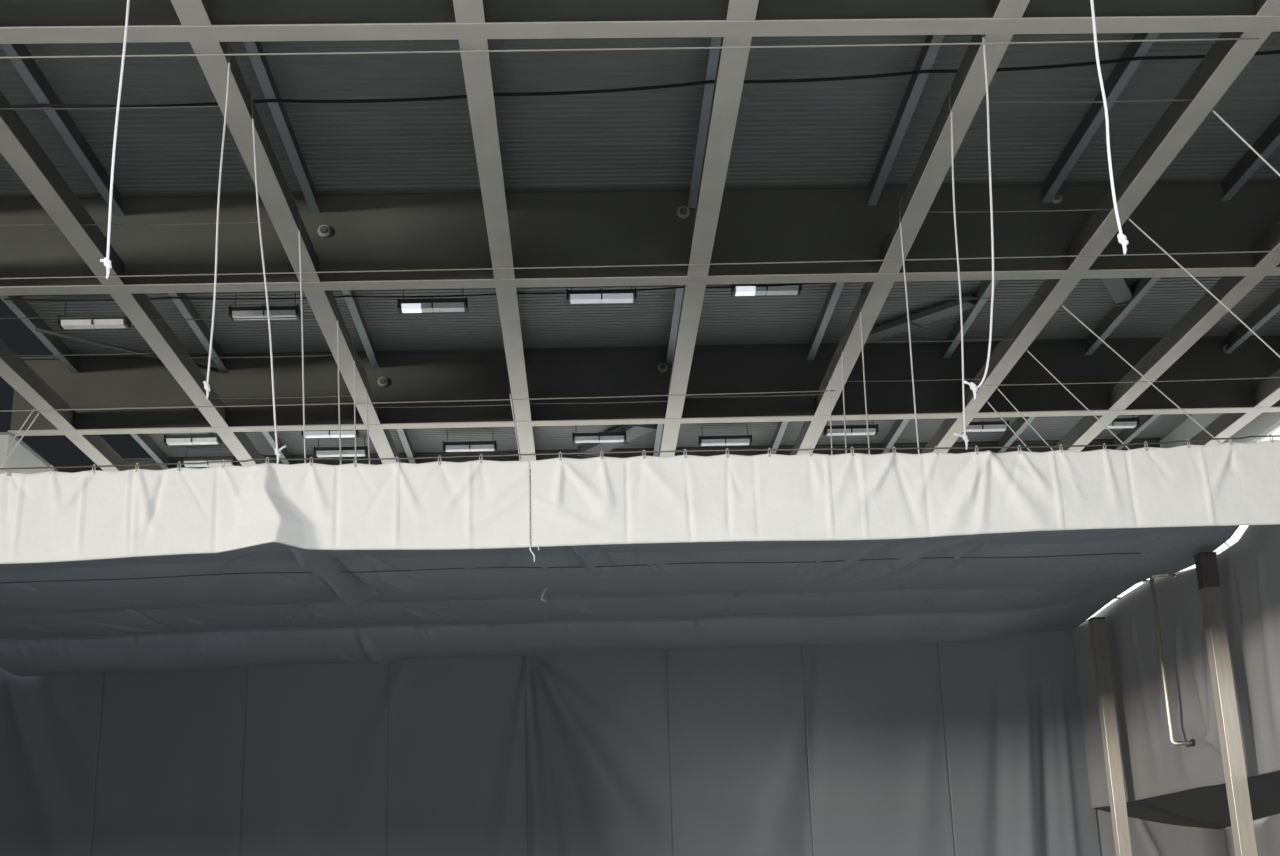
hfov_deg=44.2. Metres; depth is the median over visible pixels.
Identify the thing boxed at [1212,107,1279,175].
rope
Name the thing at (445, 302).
hood
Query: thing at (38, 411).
rope
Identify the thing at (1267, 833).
curtain
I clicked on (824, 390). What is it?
wire
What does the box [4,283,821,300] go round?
cable
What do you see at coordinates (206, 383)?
rope
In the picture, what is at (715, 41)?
purlin
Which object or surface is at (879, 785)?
curtain
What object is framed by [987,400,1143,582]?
rope
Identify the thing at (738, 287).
hood
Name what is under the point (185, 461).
diffuser
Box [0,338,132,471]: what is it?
roof beam
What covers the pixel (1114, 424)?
diffuser
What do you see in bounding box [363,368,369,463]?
rope
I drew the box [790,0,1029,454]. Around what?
roof beam
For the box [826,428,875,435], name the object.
diffuser
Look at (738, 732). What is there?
curtain
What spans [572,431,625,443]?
lamp
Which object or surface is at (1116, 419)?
hood
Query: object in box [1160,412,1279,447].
wall
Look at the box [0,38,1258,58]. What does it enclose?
wire
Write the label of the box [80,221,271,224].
wire
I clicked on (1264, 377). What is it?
wire
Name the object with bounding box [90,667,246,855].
curtain
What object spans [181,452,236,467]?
lamp
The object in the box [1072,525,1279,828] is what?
bulkhead
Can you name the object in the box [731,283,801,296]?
lamp
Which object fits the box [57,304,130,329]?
lamp
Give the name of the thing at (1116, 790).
square post
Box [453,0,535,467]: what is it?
roof beam
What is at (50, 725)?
curtain
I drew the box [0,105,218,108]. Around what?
wire
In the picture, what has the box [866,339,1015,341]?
wire
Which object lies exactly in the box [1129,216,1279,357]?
rope
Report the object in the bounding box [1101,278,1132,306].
air duct
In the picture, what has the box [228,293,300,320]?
lamp
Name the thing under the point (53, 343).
purlin
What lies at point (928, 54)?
purlin
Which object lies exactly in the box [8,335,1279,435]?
girder
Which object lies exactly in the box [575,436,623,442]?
diffuser
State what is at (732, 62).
roof beam
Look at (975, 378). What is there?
wire
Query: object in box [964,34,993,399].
rope
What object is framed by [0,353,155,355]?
wire
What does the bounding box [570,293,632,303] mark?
diffuser
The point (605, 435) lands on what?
hood
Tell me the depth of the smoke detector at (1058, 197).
21.27 m
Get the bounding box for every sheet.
[0,469,554,675]
[541,526,1238,653]
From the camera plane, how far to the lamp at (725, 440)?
31.40 m
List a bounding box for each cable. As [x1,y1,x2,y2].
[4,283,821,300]
[12,50,1279,107]
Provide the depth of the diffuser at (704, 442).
31.39 m
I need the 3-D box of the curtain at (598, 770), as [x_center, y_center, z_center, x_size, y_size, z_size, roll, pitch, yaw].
[-0.630,6.210,24.547,2.274,5.860,0.240,-1,-17,-2]
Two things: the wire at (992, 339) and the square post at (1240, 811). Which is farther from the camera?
the wire at (992, 339)
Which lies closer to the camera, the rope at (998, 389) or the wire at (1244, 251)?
the wire at (1244, 251)
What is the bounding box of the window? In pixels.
[1087,421,1279,619]
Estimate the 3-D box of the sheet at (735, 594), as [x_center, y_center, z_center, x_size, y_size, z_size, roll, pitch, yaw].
[3.005,1.910,20.501,8.598,0.475,10.451,-1,-17,-2]
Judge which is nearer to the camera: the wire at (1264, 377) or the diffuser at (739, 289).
the diffuser at (739, 289)
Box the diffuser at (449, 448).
[446,445,493,451]
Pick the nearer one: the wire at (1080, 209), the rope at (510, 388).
the wire at (1080, 209)
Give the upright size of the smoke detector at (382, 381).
0.170 m
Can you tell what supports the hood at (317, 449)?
attached to the lamp at (318, 451)
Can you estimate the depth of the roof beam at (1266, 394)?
27.86 m
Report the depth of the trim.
27.16 m
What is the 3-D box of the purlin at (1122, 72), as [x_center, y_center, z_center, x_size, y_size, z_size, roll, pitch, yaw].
[5.344,-1.804,25.818,0.120,0.286,39.900,-1,-17,-2]
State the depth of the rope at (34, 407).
24.99 m
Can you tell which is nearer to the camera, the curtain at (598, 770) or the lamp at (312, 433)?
the curtain at (598, 770)
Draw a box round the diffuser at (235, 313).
[232,310,296,319]
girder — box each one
[0,0,1279,43]
[0,178,1279,295]
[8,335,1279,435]
[123,438,1160,469]
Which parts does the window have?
frame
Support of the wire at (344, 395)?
attached to the roof beam at (19, 147)
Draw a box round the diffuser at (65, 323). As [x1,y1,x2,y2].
[61,319,126,328]
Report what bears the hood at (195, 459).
attached to the lamp at (194, 459)
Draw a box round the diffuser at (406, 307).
[401,302,464,312]
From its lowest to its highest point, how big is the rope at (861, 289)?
3.943 m
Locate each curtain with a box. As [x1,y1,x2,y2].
[0,667,103,855]
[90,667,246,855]
[239,661,388,855]
[386,655,526,855]
[525,649,672,855]
[666,645,813,855]
[801,642,955,855]
[937,631,1101,855]
[1097,809,1227,855]
[1224,826,1234,855]
[1253,814,1279,855]
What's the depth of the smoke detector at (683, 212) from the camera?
21.04 m
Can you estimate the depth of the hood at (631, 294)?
23.86 m
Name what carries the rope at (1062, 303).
hanging from the roof beam at (1225, 60)
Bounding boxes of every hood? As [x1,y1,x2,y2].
[59,315,124,320]
[165,434,217,438]
[183,457,232,461]
[231,306,296,311]
[310,430,351,430]
[315,446,365,451]
[399,298,464,306]
[444,441,494,448]
[569,289,634,299]
[574,432,624,439]
[700,435,750,441]
[734,283,799,290]
[826,425,876,430]
[969,421,1007,424]
[1113,418,1137,421]
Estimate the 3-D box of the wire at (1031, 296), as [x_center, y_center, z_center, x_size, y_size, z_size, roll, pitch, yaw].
[4.517,-1.806,21.905,2.472,0.028,0.016,-1,-17,-2]
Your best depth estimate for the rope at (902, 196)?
18.84 m
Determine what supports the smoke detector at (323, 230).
attached to the girder at (372, 230)
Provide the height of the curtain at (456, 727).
5.860 m
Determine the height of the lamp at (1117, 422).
0.403 m
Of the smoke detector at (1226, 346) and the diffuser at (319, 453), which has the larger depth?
the diffuser at (319, 453)
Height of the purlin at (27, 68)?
0.286 m
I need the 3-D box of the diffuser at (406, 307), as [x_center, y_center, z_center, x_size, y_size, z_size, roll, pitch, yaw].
[-3.169,-1.838,24.097,0.950,0.078,0.216,-1,-17,-2]
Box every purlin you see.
[0,44,290,464]
[0,295,169,469]
[243,41,415,463]
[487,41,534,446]
[653,37,720,456]
[770,35,944,453]
[881,33,1158,453]
[997,114,1279,452]
[1112,288,1279,449]
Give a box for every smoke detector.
[317,225,330,236]
[378,377,387,386]
[658,362,667,371]
[677,206,689,218]
[1051,192,1062,203]
[1223,344,1230,353]
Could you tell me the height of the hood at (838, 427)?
0.080 m
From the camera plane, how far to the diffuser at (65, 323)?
24.26 m
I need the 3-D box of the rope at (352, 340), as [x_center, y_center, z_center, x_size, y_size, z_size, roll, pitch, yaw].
[-4.160,0.547,22.949,0.192,3.943,0.021,-1,-17,-2]
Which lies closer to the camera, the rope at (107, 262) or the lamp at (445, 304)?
the rope at (107, 262)
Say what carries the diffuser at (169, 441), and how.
attached to the lamp at (192, 439)
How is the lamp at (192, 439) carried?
hanging from the ceiling
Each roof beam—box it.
[0,90,265,465]
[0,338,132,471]
[171,0,401,463]
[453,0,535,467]
[658,0,758,456]
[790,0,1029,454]
[920,0,1279,453]
[1051,219,1279,450]
[1184,369,1279,445]
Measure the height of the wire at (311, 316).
0.028 m
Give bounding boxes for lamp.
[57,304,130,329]
[163,433,221,445]
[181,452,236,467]
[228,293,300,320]
[301,430,358,438]
[313,436,367,457]
[397,288,467,313]
[443,440,496,451]
[567,286,636,304]
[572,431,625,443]
[698,427,751,446]
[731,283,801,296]
[823,421,878,435]
[963,417,1008,431]
[1105,417,1139,428]
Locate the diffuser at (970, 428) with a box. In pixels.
[963,425,1006,431]
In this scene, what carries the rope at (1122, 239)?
hanging from the roof beam at (968, 87)
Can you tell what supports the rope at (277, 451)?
hanging from the roof beam at (274, 191)
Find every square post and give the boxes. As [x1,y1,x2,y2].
[1088,617,1131,855]
[1193,552,1257,855]
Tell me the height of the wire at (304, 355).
0.028 m
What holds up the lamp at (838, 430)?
hanging from the ceiling
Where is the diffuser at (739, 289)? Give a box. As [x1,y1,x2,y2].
[734,285,797,294]
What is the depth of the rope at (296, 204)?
18.56 m
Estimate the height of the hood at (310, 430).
0.080 m
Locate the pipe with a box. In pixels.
[1150,573,1194,746]
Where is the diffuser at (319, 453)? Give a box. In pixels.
[316,450,365,456]
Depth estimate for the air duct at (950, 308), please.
25.75 m
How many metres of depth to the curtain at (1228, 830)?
24.46 m
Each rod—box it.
[35,328,217,371]
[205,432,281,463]
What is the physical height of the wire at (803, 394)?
0.028 m
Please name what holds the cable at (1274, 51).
hanging from the purlin at (260, 65)
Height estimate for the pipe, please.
2.348 m
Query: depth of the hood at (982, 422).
31.01 m
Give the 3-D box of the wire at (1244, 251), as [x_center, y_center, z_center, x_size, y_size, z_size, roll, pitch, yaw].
[0.072,-2.083,20.109,22.963,0.037,0.017,-1,-17,-1]
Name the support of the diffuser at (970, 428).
attached to the lamp at (983, 426)
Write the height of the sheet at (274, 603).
0.561 m
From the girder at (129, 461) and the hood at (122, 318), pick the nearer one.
the hood at (122, 318)
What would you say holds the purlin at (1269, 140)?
attached to the ceiling
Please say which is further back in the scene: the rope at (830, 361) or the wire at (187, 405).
the wire at (187, 405)
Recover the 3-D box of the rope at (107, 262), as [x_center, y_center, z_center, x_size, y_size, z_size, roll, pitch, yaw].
[-3.848,-2.933,11.730,0.090,3.933,0.055,-1,-17,-2]
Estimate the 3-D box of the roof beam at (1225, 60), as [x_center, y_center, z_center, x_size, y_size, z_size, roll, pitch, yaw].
[5.664,-0.838,25.529,0.270,0.330,39.900,-1,-17,-2]
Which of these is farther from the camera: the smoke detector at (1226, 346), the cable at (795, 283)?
the smoke detector at (1226, 346)
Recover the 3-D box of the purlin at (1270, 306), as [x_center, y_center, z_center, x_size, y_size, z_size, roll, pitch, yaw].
[10.280,-1.899,26.007,0.120,0.286,39.900,-1,-17,-2]
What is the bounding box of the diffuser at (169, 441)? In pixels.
[166,438,217,444]
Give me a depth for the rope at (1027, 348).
23.64 m
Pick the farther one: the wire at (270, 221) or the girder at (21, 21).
the wire at (270, 221)
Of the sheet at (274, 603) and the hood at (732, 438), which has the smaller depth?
the sheet at (274, 603)
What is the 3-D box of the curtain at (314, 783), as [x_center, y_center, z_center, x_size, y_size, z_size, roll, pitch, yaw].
[-5.060,6.291,24.364,2.247,5.860,0.073,-1,-17,-2]
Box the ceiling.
[0,32,1279,457]
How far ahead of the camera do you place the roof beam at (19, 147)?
19.73 m
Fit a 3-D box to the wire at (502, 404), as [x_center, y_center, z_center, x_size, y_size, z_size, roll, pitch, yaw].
[-3.210,-0.359,25.816,2.473,0.028,0.016,-1,-17,-2]
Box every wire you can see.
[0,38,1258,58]
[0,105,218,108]
[0,251,1279,278]
[0,315,125,318]
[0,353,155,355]
[0,390,834,411]
[0,435,1279,469]
[54,405,195,408]
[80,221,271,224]
[150,316,315,319]
[178,355,332,357]
[208,395,350,398]
[374,404,512,407]
[529,401,666,403]
[685,394,822,396]
[846,378,986,381]
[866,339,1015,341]
[886,296,1047,299]
[928,209,1111,212]
[985,377,1279,385]
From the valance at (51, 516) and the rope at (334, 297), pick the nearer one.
the valance at (51, 516)
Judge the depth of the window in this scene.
30.05 m
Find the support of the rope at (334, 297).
hanging from the roof beam at (274, 191)
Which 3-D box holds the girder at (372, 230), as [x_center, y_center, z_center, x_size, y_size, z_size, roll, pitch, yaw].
[-0.003,-2.570,21.030,22.900,1.330,0.270,-1,-17,-2]
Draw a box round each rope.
[0,407,34,458]
[0,411,38,467]
[100,0,129,278]
[203,42,229,399]
[249,89,285,463]
[296,204,305,462]
[334,297,341,464]
[352,340,355,462]
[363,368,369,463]
[510,388,520,460]
[829,361,832,454]
[841,331,846,452]
[859,289,869,453]
[899,196,919,453]
[949,81,968,449]
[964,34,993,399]
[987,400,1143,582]
[998,389,1053,450]
[1027,348,1229,546]
[1062,303,1221,443]
[1090,0,1128,254]
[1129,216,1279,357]
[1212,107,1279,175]
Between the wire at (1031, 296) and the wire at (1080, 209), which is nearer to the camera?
the wire at (1080, 209)
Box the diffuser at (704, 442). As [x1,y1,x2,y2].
[701,439,748,445]
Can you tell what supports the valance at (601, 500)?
hanging from the wire at (1264, 435)
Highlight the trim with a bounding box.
[0,432,58,471]
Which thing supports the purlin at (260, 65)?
attached to the ceiling
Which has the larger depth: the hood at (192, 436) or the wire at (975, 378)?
the hood at (192, 436)
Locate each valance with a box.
[0,454,538,563]
[531,434,1279,546]
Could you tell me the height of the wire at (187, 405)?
0.028 m
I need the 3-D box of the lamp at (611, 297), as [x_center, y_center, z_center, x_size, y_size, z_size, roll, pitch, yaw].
[-0.588,-2.117,23.995,1.058,0.403,0.236,-1,-17,-2]
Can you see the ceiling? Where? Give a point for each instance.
(820, 132)
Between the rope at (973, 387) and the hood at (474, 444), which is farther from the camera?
the hood at (474, 444)
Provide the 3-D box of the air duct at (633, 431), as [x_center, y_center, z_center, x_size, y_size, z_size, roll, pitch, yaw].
[-0.461,0.208,31.658,0.510,0.190,2.327,9,-20,-31]
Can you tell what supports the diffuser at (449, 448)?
attached to the lamp at (469, 446)
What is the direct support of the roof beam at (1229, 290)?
attached to the girder at (21, 21)
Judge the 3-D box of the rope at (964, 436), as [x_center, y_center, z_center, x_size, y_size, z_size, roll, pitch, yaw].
[3.206,-1.735,16.078,0.346,4.073,0.055,-1,-17,-2]
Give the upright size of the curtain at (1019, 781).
6.110 m
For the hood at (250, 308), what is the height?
0.080 m
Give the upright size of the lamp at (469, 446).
0.403 m
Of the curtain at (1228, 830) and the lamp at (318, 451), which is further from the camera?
the lamp at (318, 451)
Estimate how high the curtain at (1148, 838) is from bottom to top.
3.050 m
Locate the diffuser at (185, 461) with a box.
[184,460,232,466]
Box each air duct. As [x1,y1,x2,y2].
[577,424,657,457]
[863,295,975,346]
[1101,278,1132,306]
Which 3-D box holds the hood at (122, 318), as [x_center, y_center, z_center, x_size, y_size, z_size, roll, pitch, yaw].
[-8.441,-1.679,24.359,1.030,0.080,0.220,-1,-17,-2]
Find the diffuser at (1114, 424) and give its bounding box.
[1105,421,1136,428]
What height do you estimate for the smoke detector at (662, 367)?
0.170 m
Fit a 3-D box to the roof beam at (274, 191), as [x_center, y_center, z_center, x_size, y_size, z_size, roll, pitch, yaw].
[-4.457,-0.645,25.142,0.270,0.330,39.900,-1,-17,-2]
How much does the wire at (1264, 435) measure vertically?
0.192 m
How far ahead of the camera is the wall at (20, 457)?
26.66 m
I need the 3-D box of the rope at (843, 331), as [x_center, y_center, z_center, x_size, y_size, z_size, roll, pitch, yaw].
[3.058,0.409,23.225,0.178,3.943,0.021,-1,-17,-2]
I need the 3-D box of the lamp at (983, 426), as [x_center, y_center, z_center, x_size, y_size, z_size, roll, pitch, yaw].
[6.734,-0.142,31.119,1.058,0.403,0.236,-1,-17,-2]
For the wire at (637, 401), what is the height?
0.028 m
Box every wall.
[0,435,51,473]
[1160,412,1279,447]
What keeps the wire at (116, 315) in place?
attached to the roof beam at (13, 369)
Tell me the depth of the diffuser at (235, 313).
24.10 m
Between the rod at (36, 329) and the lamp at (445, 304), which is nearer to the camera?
the lamp at (445, 304)

